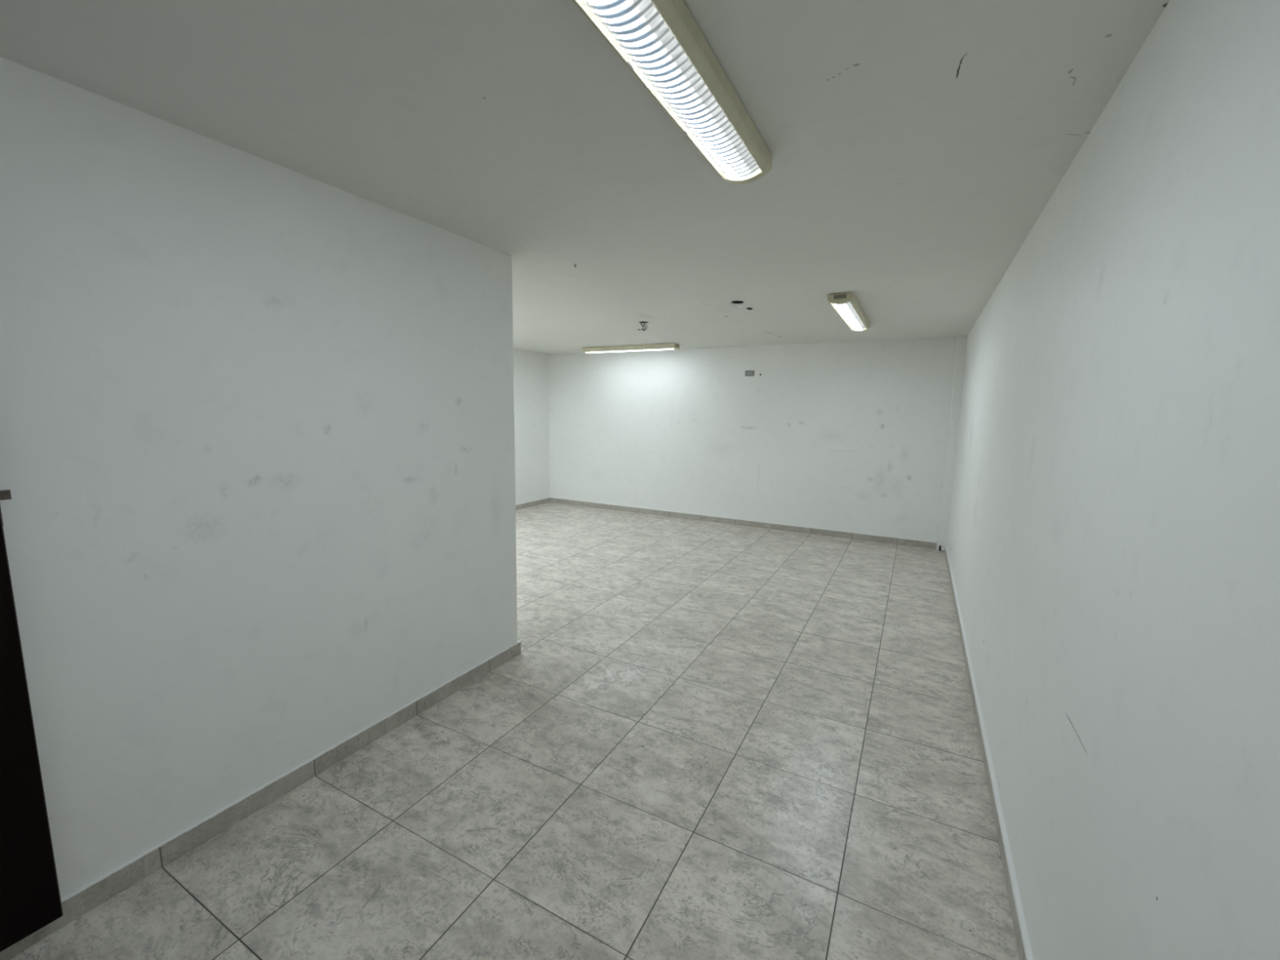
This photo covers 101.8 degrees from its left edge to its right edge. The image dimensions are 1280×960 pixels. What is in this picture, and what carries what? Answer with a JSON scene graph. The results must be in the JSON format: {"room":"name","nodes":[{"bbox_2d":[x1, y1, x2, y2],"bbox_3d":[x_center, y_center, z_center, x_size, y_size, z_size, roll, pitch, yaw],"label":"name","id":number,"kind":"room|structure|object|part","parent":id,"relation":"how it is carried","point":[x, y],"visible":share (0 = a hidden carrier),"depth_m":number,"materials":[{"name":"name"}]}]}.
{"room":"empty office room","nodes":[
{"label":"empty office room","id":0,"kind":"room"},
{"bbox_2d":[0,56,517,899],"bbox_3d":[-2.829,-0.056,2.594,3.184,2.388,2.883,5,9,28],"label":"wall","id":1,"kind":"structure","parent":0,"point":[257,452],"depth_m":1.79,"materials":[{"name":"white paint"}]},
{"bbox_2d":[0,489,62,951],"bbox_3d":[-1.845,0.291,1.015,0.036,2.020,0.841,5,9,29],"label":"door","id":2,"kind":"structure","parent":1,"relation":"in","point":[30,900],"depth_m":1.39,"materials":[{"name":"brown wood"}]},
{"bbox_2d":[0,640,520,959],"bbox_3d":[-1.437,1.211,2.010,0.012,0.080,2.895,5,9,28],"label":"baseboard","id":3,"kind":"structure","parent":1,"relation":"attached to","point":[78,903],"depth_m":1.91,"materials":[{"name":"grey tile"}]},
{"bbox_2d":[8,502,1019,959],"bbox_3d":[-0.710,1.033,4.109,5.924,0.100,7.534,5,9,28],"label":"floor","id":4,"kind":"structure","parent":0,"point":[703,740],"depth_m":2.09,"materials":[{"name":"grey tile"}]},
{"bbox_2d":[513,348,549,504],"bbox_3d":[-2.597,-0.577,6.502,0.120,2.388,4.531,5,9,28],"label":"wall","id":5,"kind":"structure","parent":0,"point":[531,369],"depth_m":8.06,"materials":[{"name":"white paint"}]},
{"bbox_2d":[515,497,549,510],"bbox_3d":[-2.528,0.564,6.682,0.012,0.080,4.399,5,9,28],"label":"baseboard","id":6,"kind":"structure","parent":5,"relation":"attached to","point":[522,505],"depth_m":8.20,"materials":[{"name":"grey tile"}]},
{"bbox_2d":[0,0,1169,354],"bbox_3d":[-0.666,-1.442,3.776,5.924,0.120,7.534,5,9,28],"label":"ceiling","id":7,"kind":"structure","parent":0,"point":[916,147],"depth_m":1.58,"materials":[{"name":"white paint"}]},
{"bbox_2d":[582,342,679,353],"bbox_3d":[-0.149,-1.770,7.011,1.421,0.074,0.175,5,9,28],"label":"ceiling lamp","id":8,"kind":"object","parent":7,"relation":"attached to","point":[656,346],"visible":1,"depth_m":6.91,"materials":[{"name":"grey plastic"}]},
{"bbox_3d":[-0.184,-1.766,6.944,1.350,0.058,0.024,5,9,28],"label":"rail","id":9,"kind":"part","parent":8,"relation":"part of","materials":[{"name":"beige metal"}]},
{"bbox_2d":[571,0,772,184],"bbox_3d":[0.034,-0.982,1.170,0.175,0.074,1.421,5,9,28],"label":"ceiling lamp","id":10,"kind":"object","parent":7,"relation":"attached to","point":[661,43],"visible":1,"depth_m":1.25,"materials":[{"name":"grey plastic"}]},
{"bbox_3d":[0.101,-0.980,1.135,0.024,0.058,1.350,5,9,28],"label":"rail","id":11,"kind":"part","parent":10,"relation":"part of","materials":[{"name":"white plastic"}]},
{"bbox_2d":[731,300,743,303],"bbox_3d":[0.769,-1.421,4.090,0.089,0.043,0.108,5,9,28],"label":"junction box","id":12,"kind":"object","parent":7,"relation":"attached to","point":[735,301],"visible":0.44,"depth_m":4.13,"materials":[{"name":"black plastic"}]},
{"bbox_2d":[826,292,870,331],"bbox_3d":[1.764,-1.377,4.337,0.175,0.074,1.421,5,9,28],"label":"ceiling lamp","id":13,"kind":"object","parent":7,"relation":"attached to","point":[846,305],"visible":1,"depth_m":4.05,"materials":[{"name":"grey plastic"}]},
{"bbox_3d":[1.698,-1.387,4.372,0.024,0.058,1.350,5,9,28],"label":"rail","id":14,"kind":"part","parent":13,"relation":"part of","materials":[{"name":"white plastic"}]},
{"bbox_3d":[1.831,-1.375,4.302,0.024,0.058,1.350,5,9,28],"label":"rail","id":15,"kind":"part","parent":13,"relation":"part of","materials":[{"name":"beige metal"}]},
{"bbox_3d":[0.039,-1.570,5.099,0.089,0.043,0.089,5,9,28],"label":"junction box","id":16,"kind":"object","parent":7,"relation":"attached to","visible":0},
{"bbox_2d":[637,321,647,330],"bbox_3d":[0.029,-1.519,5.113,0.102,0.137,0.023,5,9,28],"label":"wires","id":17,"kind":"object","parent":16,"relation":"hanging from","point":[641,322],"visible":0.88,"depth_m":5.11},
{"bbox_2d":[548,337,957,549],"bbox_3d":[1.005,-0.610,7.216,5.804,2.388,0.120,5,9,28],"label":"wall","id":18,"kind":"structure","parent":0,"point":[852,436],"depth_m":6.80,"materials":[{"name":"white paint"}]},
{"bbox_2d":[549,497,937,549],"bbox_3d":[0.970,0.542,7.304,5.577,0.080,0.012,5,9,28],"label":"baseboard","id":19,"kind":"structure","parent":18,"relation":"attached to","point":[929,544],"depth_m":6.96,"materials":[{"name":"grey tile"}]},
{"bbox_2d":[745,370,754,376],"bbox_3d":[1.438,-1.399,6.813,0.122,0.074,0.006,5,9,28],"label":"wall plate","id":20,"kind":"object","parent":18,"relation":"attached to","point":[748,373],"visible":1,"depth_m":6.81,"materials":[{"name":"grey plastic"}]},
{"bbox_2d":[937,335,967,551],"bbox_3d":[3.480,-0.376,5.803,0.088,2.388,0.074,5,9,28],"label":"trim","id":21,"kind":"structure","parent":18,"relation":"attached to","point":[962,340],"depth_m":5.77,"materials":[{"name":"white paint"}]},
{"bbox_2d":[946,0,1279,959],"bbox_3d":[1.872,0.027,2.595,0.120,2.388,7.534,5,9,28],"label":"wall","id":22,"kind":"structure","parent":0,"point":[1113,539],"depth_m":0.99,"materials":[{"name":"white paint"}]},
{"bbox_2d":[944,545,1033,959],"bbox_3d":[1.775,1.171,2.748,0.014,0.076,7.220,5,9,28],"label":"baseboard","id":23,"kind":"structure","parent":22,"relation":"attached to","point":[1023,943],"depth_m":1.97,"materials":[{"name":"grey tile"}]}
]}

